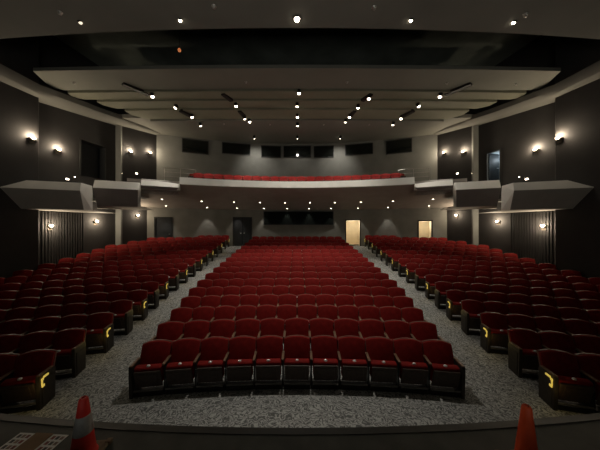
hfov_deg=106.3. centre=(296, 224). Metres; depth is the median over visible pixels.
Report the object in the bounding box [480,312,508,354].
seat
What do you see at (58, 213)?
trim
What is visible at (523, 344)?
seat
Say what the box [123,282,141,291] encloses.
seat
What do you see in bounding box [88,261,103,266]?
seat
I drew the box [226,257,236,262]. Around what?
seat
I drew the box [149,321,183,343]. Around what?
seat
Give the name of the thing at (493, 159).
door
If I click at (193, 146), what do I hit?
window
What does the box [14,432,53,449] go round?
board
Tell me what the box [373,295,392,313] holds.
seat
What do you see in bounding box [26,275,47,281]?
seat
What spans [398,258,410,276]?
seat
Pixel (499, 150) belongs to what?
trim
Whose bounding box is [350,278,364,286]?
seat
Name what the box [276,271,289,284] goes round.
seat
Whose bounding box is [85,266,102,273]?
seat
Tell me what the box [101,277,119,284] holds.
seat
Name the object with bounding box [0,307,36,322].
seat
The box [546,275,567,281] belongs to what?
seat
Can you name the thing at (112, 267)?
seat
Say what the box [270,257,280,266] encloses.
seat
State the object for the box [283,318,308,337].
seat
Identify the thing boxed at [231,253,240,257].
seat
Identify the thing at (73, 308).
seat
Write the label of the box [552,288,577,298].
seat
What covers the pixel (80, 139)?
trim
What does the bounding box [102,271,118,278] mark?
seat
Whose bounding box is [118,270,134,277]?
seat
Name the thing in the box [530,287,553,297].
seat
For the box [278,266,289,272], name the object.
seat
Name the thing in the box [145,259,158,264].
seat
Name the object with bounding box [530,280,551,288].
seat
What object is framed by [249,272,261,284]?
seat
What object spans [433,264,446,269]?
seat
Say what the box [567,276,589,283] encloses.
seat
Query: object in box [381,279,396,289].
seat
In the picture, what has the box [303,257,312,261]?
seat
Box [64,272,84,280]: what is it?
seat
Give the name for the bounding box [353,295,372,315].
seat
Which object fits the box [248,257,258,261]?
seat
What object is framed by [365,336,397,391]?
seat
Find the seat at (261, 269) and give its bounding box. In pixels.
[253,266,264,277]
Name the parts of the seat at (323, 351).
frame, backrest, floor rail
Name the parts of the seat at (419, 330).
backrest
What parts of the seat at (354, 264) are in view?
backrest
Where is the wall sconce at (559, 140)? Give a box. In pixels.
[555,137,562,143]
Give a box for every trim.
[0,64,160,134]
[42,211,83,263]
[79,138,106,179]
[115,125,121,244]
[154,217,172,237]
[233,217,251,245]
[345,219,360,245]
[418,220,432,237]
[433,60,599,134]
[472,125,478,244]
[486,148,500,182]
[510,211,551,263]
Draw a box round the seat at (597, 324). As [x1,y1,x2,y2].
[593,322,599,336]
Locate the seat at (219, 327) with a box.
[205,319,234,350]
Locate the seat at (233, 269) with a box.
[226,266,238,274]
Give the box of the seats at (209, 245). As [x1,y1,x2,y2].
[12,173,581,276]
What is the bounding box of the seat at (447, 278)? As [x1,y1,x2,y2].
[441,275,457,282]
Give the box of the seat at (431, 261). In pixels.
[423,259,435,265]
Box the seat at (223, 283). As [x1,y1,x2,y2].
[213,279,228,289]
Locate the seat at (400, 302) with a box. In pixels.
[393,296,415,309]
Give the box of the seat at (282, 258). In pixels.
[281,257,290,261]
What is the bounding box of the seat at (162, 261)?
[158,259,170,265]
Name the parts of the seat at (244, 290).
backrest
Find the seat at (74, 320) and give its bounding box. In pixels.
[52,314,88,332]
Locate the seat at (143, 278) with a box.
[136,275,152,282]
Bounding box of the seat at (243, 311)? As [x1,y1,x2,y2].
[233,305,255,329]
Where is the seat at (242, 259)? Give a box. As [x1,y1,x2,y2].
[237,257,247,261]
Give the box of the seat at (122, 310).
[107,299,132,335]
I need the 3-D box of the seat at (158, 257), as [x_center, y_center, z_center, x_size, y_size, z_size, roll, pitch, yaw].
[-7.272,2.081,11.997,0.609,0.958,0.471,0,0,-14]
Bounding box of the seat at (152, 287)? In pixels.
[141,281,158,308]
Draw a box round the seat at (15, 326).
[0,319,31,334]
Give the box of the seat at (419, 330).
[410,321,444,343]
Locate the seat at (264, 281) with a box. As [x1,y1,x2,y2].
[259,278,273,293]
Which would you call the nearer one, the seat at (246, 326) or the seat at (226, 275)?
the seat at (246, 326)
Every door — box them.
[156,218,170,237]
[234,218,250,245]
[488,154,498,180]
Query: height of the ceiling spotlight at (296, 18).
0.247 m
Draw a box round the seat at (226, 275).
[220,272,233,285]
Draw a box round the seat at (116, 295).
[107,291,128,301]
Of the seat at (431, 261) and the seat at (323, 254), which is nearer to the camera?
the seat at (431, 261)
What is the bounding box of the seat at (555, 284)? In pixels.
[550,281,573,290]
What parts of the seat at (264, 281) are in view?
backrest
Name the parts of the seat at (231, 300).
backrest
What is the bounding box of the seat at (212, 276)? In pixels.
[205,273,219,279]
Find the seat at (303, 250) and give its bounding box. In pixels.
[302,249,310,252]
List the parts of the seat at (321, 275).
backrest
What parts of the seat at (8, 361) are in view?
backrest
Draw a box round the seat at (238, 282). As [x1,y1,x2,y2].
[229,278,243,286]
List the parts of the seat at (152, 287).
backrest, panel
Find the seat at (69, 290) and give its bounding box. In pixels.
[62,286,84,295]
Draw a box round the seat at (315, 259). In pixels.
[313,257,323,266]
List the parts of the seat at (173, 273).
backrest, panel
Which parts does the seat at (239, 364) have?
frame, floor rail, backrest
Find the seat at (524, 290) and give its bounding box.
[509,286,531,295]
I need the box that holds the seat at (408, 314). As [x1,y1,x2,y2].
[401,307,427,326]
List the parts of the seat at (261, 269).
backrest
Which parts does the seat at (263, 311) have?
backrest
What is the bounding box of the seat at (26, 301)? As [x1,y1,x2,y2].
[8,297,39,310]
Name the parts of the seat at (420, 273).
panel, backrest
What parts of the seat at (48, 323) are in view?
backrest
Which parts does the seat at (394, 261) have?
backrest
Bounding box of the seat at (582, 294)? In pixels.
[576,290,599,299]
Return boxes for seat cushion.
[0,375,36,386]
[56,349,71,355]
[86,329,102,334]
[114,314,124,320]
[134,363,163,380]
[166,361,194,378]
[197,360,224,376]
[227,359,252,374]
[256,358,280,374]
[285,358,308,364]
[313,358,337,374]
[341,359,366,374]
[370,360,396,376]
[399,361,427,378]
[430,363,459,380]
[469,314,479,320]
[491,329,507,334]
[522,349,537,355]
[557,375,593,386]
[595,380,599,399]
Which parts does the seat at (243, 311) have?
backrest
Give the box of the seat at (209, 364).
[193,336,228,391]
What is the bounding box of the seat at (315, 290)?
[305,285,320,301]
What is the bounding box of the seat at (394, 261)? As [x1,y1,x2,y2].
[391,254,402,270]
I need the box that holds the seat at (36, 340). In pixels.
[9,331,55,354]
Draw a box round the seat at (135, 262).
[132,259,145,265]
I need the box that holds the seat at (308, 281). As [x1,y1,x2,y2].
[304,278,318,286]
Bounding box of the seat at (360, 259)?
[357,257,367,262]
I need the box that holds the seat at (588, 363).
[574,353,599,412]
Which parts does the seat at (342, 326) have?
backrest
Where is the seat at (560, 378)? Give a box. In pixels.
[537,349,594,413]
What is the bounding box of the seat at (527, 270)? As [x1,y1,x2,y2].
[524,268,542,274]
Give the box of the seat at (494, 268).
[491,266,507,272]
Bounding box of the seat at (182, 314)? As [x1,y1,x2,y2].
[166,307,192,326]
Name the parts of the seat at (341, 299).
backrest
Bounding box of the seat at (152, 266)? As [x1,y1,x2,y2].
[147,264,160,269]
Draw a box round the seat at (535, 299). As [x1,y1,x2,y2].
[530,295,556,307]
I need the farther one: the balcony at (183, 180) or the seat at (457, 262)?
the balcony at (183, 180)
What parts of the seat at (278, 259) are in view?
backrest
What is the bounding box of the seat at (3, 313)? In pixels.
[0,309,7,320]
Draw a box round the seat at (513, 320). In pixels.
[505,314,536,348]
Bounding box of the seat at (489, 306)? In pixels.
[483,301,507,314]
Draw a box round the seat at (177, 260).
[171,258,183,263]
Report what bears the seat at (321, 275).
on the floor at (493, 392)
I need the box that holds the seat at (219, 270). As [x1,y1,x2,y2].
[213,267,225,273]
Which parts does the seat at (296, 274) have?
backrest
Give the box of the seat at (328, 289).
[321,285,336,302]
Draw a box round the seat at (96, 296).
[84,292,107,303]
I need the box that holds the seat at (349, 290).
[337,286,353,300]
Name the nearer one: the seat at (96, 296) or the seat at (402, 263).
the seat at (96, 296)
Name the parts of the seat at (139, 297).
backrest, floor rail, panel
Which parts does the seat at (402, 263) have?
panel, backrest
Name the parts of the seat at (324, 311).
backrest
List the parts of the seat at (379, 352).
frame, backrest, floor rail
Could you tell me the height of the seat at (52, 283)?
0.958 m
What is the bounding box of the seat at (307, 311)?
[296,304,316,329]
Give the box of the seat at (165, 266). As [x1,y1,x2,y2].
[161,263,174,272]
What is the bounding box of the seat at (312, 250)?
[311,249,319,252]
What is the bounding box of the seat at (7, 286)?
[0,283,20,290]
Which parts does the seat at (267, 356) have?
frame, floor rail, backrest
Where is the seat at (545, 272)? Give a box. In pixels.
[542,269,561,275]
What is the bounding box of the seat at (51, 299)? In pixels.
[35,295,63,307]
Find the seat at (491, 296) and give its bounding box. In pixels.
[486,292,508,303]
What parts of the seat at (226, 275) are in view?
backrest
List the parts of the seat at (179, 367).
armrest, frame, floor rail, backrest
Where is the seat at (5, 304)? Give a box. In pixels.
[0,299,13,309]
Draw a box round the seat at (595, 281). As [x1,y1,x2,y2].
[588,277,599,285]
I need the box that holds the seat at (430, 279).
[425,274,440,298]
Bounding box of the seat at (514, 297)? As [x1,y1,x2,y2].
[507,293,531,305]
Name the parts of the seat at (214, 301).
backrest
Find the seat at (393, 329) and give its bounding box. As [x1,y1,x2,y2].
[384,320,410,350]
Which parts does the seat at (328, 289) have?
backrest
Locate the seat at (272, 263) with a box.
[268,261,278,266]
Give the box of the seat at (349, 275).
[346,272,359,280]
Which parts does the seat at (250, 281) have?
backrest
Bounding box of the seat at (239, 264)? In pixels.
[232,261,243,271]
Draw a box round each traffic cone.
[70,395,112,449]
[497,403,537,449]
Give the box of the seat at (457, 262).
[448,259,461,265]
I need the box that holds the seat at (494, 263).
[490,261,505,266]
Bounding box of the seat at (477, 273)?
[475,271,491,278]
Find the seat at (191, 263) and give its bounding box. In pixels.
[183,258,195,276]
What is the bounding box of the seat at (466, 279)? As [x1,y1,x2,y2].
[457,276,474,283]
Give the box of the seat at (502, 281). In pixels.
[492,278,511,286]
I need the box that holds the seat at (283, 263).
[280,261,290,271]
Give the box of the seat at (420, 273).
[415,268,429,290]
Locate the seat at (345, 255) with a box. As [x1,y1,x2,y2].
[342,253,351,257]
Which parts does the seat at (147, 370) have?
panel, armrest, floor rail, backrest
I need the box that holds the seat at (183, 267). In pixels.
[175,263,187,283]
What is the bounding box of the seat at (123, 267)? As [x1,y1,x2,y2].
[118,265,132,271]
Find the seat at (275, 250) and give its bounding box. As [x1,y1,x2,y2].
[274,249,282,252]
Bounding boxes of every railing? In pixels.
[164,167,195,180]
[398,167,429,180]
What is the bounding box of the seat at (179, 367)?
[162,338,200,394]
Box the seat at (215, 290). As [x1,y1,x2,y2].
[205,286,222,295]
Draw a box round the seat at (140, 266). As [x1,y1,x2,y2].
[133,264,147,270]
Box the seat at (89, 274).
[83,272,102,279]
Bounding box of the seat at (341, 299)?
[334,294,353,312]
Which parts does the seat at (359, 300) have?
backrest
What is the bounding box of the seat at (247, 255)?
[242,253,251,257]
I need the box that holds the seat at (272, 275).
[263,272,275,284]
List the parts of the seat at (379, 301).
backrest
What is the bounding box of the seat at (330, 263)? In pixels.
[326,261,337,268]
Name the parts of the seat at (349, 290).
backrest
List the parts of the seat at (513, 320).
backrest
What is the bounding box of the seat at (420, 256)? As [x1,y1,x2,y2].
[414,254,425,259]
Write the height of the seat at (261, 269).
0.958 m
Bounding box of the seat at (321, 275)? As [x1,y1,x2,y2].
[317,272,330,284]
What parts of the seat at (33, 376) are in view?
armrest, frame, floor rail, backrest, armrest, panel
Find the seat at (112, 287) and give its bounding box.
[104,283,123,293]
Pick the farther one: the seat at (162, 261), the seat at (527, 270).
the seat at (162, 261)
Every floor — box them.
[0,420,599,449]
[11,244,599,427]
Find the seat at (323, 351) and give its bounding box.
[309,335,338,389]
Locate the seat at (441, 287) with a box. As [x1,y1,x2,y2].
[435,281,452,308]
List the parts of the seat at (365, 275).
backrest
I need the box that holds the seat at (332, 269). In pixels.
[329,266,340,277]
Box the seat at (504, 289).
[489,284,510,293]
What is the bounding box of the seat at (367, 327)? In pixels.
[358,319,384,342]
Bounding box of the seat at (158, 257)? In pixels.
[156,254,167,259]
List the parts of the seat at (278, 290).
backrest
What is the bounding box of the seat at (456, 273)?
[444,269,459,276]
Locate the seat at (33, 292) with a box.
[13,288,41,299]
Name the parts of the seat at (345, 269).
backrest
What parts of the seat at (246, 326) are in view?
backrest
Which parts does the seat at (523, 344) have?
panel, backrest, floor rail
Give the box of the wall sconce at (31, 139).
[27,137,35,143]
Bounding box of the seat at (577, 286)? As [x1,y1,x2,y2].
[573,283,597,291]
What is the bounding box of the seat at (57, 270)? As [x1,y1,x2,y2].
[51,268,69,274]
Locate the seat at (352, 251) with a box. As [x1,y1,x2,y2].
[349,249,357,256]
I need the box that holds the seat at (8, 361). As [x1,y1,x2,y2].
[0,353,19,410]
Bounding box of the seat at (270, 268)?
[265,266,277,275]
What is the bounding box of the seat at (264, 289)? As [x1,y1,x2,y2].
[255,285,272,302]
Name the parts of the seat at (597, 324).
backrest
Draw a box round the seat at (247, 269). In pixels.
[240,266,251,277]
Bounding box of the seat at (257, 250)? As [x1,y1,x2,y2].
[255,249,263,252]
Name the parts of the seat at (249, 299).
backrest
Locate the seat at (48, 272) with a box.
[32,269,51,275]
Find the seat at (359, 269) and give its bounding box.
[355,266,367,274]
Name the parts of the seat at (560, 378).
panel, armrest, backrest, floor rail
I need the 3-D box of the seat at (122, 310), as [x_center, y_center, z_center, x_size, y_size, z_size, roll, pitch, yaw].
[-5.221,2.737,6.583,0.653,0.958,0.471,0,0,-12]
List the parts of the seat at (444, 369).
frame, armrest, backrest, floor rail, panel, armrest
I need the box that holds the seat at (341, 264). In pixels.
[338,261,349,271]
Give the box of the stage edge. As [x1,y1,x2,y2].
[0,413,599,434]
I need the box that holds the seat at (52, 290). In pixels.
[39,287,63,297]
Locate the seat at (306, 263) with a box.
[303,261,313,271]
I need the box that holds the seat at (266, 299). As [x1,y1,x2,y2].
[258,294,277,314]
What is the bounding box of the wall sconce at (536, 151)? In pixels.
[533,149,539,154]
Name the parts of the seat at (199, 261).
backrest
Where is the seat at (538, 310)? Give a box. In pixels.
[531,305,560,319]
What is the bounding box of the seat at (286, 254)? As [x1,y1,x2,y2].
[282,252,291,261]
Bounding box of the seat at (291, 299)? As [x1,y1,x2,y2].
[277,294,296,305]
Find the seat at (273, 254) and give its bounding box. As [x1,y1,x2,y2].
[272,253,281,256]
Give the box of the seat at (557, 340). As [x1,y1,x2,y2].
[538,331,576,354]
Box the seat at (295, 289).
[289,285,304,294]
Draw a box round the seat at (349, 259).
[346,257,356,261]
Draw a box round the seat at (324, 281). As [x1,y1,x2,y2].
[319,278,333,292]
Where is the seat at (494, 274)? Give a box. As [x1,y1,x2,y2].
[491,272,509,279]
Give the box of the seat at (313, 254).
[312,253,321,256]
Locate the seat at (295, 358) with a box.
[281,335,309,388]
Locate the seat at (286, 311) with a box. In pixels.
[275,304,296,329]
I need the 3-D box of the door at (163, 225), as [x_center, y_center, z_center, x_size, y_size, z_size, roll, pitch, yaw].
[-9.657,0.586,16.279,0.982,2.173,0.120,0,0,-26]
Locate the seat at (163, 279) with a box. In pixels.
[153,274,168,298]
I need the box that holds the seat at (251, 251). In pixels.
[245,249,254,253]
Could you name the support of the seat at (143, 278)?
on the floor at (493, 392)
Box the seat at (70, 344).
[44,328,86,378]
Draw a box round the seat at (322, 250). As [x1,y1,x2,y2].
[320,249,329,252]
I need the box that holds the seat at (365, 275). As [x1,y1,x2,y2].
[360,272,373,285]
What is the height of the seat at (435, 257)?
0.958 m
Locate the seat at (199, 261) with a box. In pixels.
[191,254,202,270]
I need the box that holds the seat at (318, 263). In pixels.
[315,261,325,266]
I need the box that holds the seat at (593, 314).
[586,309,599,322]
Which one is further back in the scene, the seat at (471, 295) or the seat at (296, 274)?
the seat at (296, 274)
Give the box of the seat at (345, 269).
[342,266,353,277]
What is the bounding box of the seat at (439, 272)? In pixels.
[429,269,443,275]
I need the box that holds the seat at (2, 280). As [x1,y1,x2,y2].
[0,277,5,284]
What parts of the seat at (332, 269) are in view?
backrest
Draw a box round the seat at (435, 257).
[426,254,437,259]
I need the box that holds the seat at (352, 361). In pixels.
[337,335,367,390]
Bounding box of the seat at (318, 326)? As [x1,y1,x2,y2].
[308,318,333,342]
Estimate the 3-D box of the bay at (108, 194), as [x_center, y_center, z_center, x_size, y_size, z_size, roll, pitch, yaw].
[-9.579,-1.535,12.243,2.676,1.230,3.152,0,0,-21]
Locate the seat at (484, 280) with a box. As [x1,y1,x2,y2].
[474,277,492,284]
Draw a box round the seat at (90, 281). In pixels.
[82,278,101,286]
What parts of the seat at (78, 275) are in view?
backrest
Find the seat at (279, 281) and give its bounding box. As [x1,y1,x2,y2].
[273,278,288,286]
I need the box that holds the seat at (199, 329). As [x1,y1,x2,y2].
[178,320,209,350]
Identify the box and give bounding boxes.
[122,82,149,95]
[179,109,189,117]
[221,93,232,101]
[361,93,372,101]
[401,109,414,117]
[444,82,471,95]
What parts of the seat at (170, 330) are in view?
backrest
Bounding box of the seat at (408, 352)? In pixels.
[393,338,428,394]
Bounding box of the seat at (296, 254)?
[291,252,301,258]
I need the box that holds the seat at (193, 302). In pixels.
[178,296,200,309]
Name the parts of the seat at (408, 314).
backrest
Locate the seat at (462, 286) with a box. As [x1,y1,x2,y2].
[452,282,470,291]
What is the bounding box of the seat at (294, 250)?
[292,249,301,252]
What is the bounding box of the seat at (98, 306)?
[83,301,110,314]
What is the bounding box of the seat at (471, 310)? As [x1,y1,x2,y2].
[461,299,484,335]
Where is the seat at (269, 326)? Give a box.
[257,318,283,342]
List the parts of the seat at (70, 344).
floor rail, backrest, panel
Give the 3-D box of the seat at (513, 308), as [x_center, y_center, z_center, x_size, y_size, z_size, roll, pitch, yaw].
[6.333,2.737,6.311,0.609,0.958,0.471,0,0,15]
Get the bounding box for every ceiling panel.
[33,65,560,89]
[68,89,525,99]
[97,99,496,108]
[125,108,468,118]
[150,119,443,132]
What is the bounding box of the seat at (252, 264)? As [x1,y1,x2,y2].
[244,261,255,271]
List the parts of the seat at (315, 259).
backrest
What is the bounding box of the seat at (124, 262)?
[118,260,131,265]
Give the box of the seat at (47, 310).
[30,305,62,319]
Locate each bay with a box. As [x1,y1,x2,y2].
[0,180,109,212]
[93,180,151,209]
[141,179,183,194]
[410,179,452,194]
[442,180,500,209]
[484,180,593,212]
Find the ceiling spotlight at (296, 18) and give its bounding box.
[293,15,300,21]
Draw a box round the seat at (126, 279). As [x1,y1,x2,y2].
[119,276,136,283]
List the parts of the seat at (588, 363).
frame, backrest, armrest, floor rail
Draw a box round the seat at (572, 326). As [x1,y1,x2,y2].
[562,319,597,335]
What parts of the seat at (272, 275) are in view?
backrest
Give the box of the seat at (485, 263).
[476,261,490,266]
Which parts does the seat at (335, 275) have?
backrest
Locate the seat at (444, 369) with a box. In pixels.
[422,339,464,398]
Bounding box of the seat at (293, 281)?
[289,278,303,285]
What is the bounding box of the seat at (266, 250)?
[264,249,273,252]
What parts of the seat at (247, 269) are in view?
backrest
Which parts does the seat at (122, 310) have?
floor rail, backrest, panel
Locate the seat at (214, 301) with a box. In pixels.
[199,295,220,313]
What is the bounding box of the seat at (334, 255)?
[332,253,341,257]
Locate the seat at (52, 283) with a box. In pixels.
[42,280,63,288]
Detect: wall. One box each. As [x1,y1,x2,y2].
[0,35,156,277]
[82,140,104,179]
[147,208,446,245]
[157,134,436,180]
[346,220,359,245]
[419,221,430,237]
[437,35,599,277]
[487,151,498,179]
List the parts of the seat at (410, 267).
panel, backrest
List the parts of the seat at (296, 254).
backrest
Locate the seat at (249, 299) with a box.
[238,294,258,312]
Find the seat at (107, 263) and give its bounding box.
[103,261,117,266]
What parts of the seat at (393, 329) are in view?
backrest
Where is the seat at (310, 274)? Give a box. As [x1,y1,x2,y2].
[303,271,317,284]
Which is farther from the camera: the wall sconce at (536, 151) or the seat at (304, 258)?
the seat at (304, 258)
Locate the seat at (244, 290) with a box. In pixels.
[238,286,255,300]
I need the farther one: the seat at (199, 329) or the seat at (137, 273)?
the seat at (137, 273)
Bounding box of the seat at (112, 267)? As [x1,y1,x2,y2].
[102,265,118,271]
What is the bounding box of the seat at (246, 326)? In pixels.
[231,318,259,348]
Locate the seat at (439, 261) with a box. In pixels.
[435,259,448,264]
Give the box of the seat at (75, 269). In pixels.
[69,267,86,273]
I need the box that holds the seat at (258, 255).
[252,253,261,257]
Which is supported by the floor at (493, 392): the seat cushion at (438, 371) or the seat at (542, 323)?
the seat at (542, 323)
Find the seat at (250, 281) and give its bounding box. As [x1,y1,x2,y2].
[244,278,258,293]
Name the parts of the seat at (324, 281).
backrest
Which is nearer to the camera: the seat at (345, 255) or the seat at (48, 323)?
the seat at (48, 323)
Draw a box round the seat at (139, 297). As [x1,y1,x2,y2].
[126,290,147,320]
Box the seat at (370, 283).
[365,279,380,289]
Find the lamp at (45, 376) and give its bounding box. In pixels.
[41,372,48,387]
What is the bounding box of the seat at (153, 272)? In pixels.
[150,269,164,275]
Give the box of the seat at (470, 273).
[459,270,475,277]
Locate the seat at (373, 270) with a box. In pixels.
[368,267,380,273]
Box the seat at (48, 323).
[20,316,60,335]
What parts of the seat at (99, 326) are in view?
floor rail, backrest, panel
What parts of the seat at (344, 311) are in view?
backrest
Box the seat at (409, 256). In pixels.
[403,254,413,258]
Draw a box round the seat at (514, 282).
[510,279,530,287]
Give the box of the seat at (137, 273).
[134,269,149,276]
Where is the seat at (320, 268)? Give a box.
[316,266,328,275]
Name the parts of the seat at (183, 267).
backrest, panel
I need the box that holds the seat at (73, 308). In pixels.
[58,303,87,317]
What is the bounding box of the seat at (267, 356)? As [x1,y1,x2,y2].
[252,335,282,389]
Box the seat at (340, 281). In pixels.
[334,278,349,293]
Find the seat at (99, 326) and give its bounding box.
[81,312,113,354]
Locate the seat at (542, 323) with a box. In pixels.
[533,316,565,333]
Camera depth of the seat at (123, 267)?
10.27 m
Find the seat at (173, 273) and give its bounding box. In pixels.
[164,268,178,290]
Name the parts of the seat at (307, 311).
backrest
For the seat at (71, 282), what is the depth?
8.39 m
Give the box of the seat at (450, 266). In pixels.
[446,264,460,270]
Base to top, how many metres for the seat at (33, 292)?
0.958 m
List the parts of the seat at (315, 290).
backrest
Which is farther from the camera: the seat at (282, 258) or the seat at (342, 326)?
the seat at (282, 258)
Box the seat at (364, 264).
[362,262,373,269]
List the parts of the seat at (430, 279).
panel, backrest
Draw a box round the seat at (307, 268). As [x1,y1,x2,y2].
[303,266,315,272]
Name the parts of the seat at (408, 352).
frame, armrest, backrest, floor rail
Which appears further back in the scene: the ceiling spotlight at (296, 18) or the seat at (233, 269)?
the seat at (233, 269)
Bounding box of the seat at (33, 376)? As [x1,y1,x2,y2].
[0,349,56,413]
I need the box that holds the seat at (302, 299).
[296,294,315,305]
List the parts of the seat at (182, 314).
backrest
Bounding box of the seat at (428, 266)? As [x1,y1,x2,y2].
[419,263,432,272]
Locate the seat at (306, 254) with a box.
[302,252,311,261]
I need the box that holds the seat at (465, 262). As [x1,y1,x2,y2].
[462,260,475,265]
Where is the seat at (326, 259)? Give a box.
[324,257,334,261]
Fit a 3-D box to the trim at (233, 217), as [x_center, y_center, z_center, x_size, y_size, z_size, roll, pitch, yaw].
[-4.382,0.526,18.083,1.505,2.333,0.172,0,0,-11]
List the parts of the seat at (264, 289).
backrest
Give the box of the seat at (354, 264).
[350,261,361,271]
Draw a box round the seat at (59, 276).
[47,273,66,280]
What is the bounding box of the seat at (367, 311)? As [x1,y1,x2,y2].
[358,305,379,319]
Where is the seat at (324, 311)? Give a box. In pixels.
[317,305,337,329]
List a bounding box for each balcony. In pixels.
[127,178,466,209]
[179,177,414,187]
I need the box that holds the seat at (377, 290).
[371,286,387,296]
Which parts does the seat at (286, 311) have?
backrest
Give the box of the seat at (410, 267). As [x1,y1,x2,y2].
[406,263,418,283]
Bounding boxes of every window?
[182,138,207,154]
[222,142,250,154]
[261,145,280,157]
[263,211,333,224]
[283,146,310,157]
[314,145,333,157]
[345,143,372,155]
[386,138,411,154]
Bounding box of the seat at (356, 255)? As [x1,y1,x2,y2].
[353,253,362,257]
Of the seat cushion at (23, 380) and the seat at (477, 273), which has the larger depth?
the seat at (477, 273)
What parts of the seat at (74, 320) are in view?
backrest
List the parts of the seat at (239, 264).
backrest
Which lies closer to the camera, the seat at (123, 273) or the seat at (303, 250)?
the seat at (123, 273)
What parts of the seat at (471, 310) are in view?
panel, backrest, floor rail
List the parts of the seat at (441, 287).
panel, backrest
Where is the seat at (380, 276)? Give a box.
[374,273,388,279]
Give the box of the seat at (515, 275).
[509,272,527,279]
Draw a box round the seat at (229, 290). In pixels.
[221,286,239,296]
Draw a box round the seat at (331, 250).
[330,249,338,252]
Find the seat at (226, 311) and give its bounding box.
[210,305,235,322]
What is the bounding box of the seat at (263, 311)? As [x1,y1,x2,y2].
[255,305,275,329]
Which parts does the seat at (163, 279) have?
backrest, panel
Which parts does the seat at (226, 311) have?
backrest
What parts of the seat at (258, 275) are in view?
backrest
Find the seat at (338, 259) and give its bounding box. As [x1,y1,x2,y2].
[335,257,345,261]
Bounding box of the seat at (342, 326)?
[333,318,358,348]
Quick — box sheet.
[0,433,67,449]
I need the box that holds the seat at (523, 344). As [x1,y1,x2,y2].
[507,328,542,378]
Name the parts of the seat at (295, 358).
frame, floor rail, backrest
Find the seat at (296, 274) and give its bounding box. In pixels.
[289,271,303,280]
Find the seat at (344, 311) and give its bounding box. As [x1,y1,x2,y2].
[337,305,358,329]
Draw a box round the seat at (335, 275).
[332,272,344,284]
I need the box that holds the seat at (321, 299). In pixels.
[315,294,334,314]
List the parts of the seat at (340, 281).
backrest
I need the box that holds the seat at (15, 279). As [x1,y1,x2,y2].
[4,276,26,283]
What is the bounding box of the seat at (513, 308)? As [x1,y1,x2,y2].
[506,303,533,317]
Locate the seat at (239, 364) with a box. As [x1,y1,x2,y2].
[223,335,255,390]
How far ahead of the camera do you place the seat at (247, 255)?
12.87 m
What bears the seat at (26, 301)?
on the floor at (493, 392)
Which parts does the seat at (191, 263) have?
backrest, panel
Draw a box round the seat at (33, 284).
[20,281,43,290]
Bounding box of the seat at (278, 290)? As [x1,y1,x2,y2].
[273,285,288,301]
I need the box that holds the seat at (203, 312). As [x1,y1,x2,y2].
[189,306,214,326]
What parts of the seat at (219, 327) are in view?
backrest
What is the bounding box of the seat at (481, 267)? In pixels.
[475,265,491,271]
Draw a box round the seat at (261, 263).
[256,261,267,268]
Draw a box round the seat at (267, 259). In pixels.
[259,257,269,261]
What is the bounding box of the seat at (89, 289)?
[83,284,104,293]
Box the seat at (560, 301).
[554,297,581,308]
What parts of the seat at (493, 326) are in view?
panel, backrest, floor rail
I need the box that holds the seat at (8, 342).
[0,334,22,352]
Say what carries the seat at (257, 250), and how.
on the floor at (493, 392)
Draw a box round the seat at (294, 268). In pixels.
[290,266,302,272]
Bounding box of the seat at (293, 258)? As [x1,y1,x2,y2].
[292,257,301,261]
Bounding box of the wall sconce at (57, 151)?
[54,149,60,154]
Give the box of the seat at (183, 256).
[180,254,190,258]
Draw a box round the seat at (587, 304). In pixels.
[580,299,599,310]
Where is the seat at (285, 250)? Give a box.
[283,249,291,252]
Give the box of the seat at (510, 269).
[507,267,524,273]
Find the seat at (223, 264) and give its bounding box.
[220,262,231,269]
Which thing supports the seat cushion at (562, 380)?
on the seat at (560, 378)
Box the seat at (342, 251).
[339,249,348,253]
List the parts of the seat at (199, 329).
backrest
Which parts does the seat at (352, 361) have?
frame, backrest, floor rail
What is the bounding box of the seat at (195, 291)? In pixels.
[188,287,205,298]
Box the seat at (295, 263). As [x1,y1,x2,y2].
[291,261,302,266]
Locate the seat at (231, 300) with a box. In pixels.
[218,295,239,315]
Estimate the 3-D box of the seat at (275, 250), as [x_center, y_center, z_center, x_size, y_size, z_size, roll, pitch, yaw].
[-1.159,1.951,13.690,0.600,0.958,0.471,0,0,-2]
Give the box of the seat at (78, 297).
[60,293,86,305]
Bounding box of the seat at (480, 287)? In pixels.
[470,283,489,293]
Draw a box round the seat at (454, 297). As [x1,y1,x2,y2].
[446,290,466,320]
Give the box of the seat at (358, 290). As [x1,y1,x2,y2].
[354,286,370,295]
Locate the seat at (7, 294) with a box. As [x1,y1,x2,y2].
[0,290,17,298]
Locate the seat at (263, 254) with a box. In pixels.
[262,253,271,257]
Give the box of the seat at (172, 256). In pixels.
[168,254,179,259]
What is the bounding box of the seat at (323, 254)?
[322,253,331,257]
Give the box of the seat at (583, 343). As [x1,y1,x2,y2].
[571,334,599,353]
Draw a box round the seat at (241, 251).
[236,249,244,256]
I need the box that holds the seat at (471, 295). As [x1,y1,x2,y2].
[465,291,486,301]
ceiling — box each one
[0,0,599,38]
[53,28,540,65]
[120,114,473,143]
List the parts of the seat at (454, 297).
panel, floor rail, backrest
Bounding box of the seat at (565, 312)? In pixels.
[557,307,588,320]
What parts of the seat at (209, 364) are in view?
frame, armrest, floor rail, backrest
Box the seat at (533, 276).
[527,273,546,280]
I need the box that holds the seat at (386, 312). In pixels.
[379,306,401,326]
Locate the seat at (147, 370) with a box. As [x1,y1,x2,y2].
[129,339,171,398]
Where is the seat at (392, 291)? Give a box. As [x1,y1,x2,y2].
[388,287,405,298]
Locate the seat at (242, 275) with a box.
[234,272,247,280]
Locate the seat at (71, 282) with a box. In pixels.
[62,279,83,287]
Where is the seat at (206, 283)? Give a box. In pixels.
[197,279,212,289]
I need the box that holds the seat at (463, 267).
[461,265,475,271]
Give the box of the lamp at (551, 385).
[545,372,552,387]
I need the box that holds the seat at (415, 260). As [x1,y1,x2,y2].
[410,258,422,263]

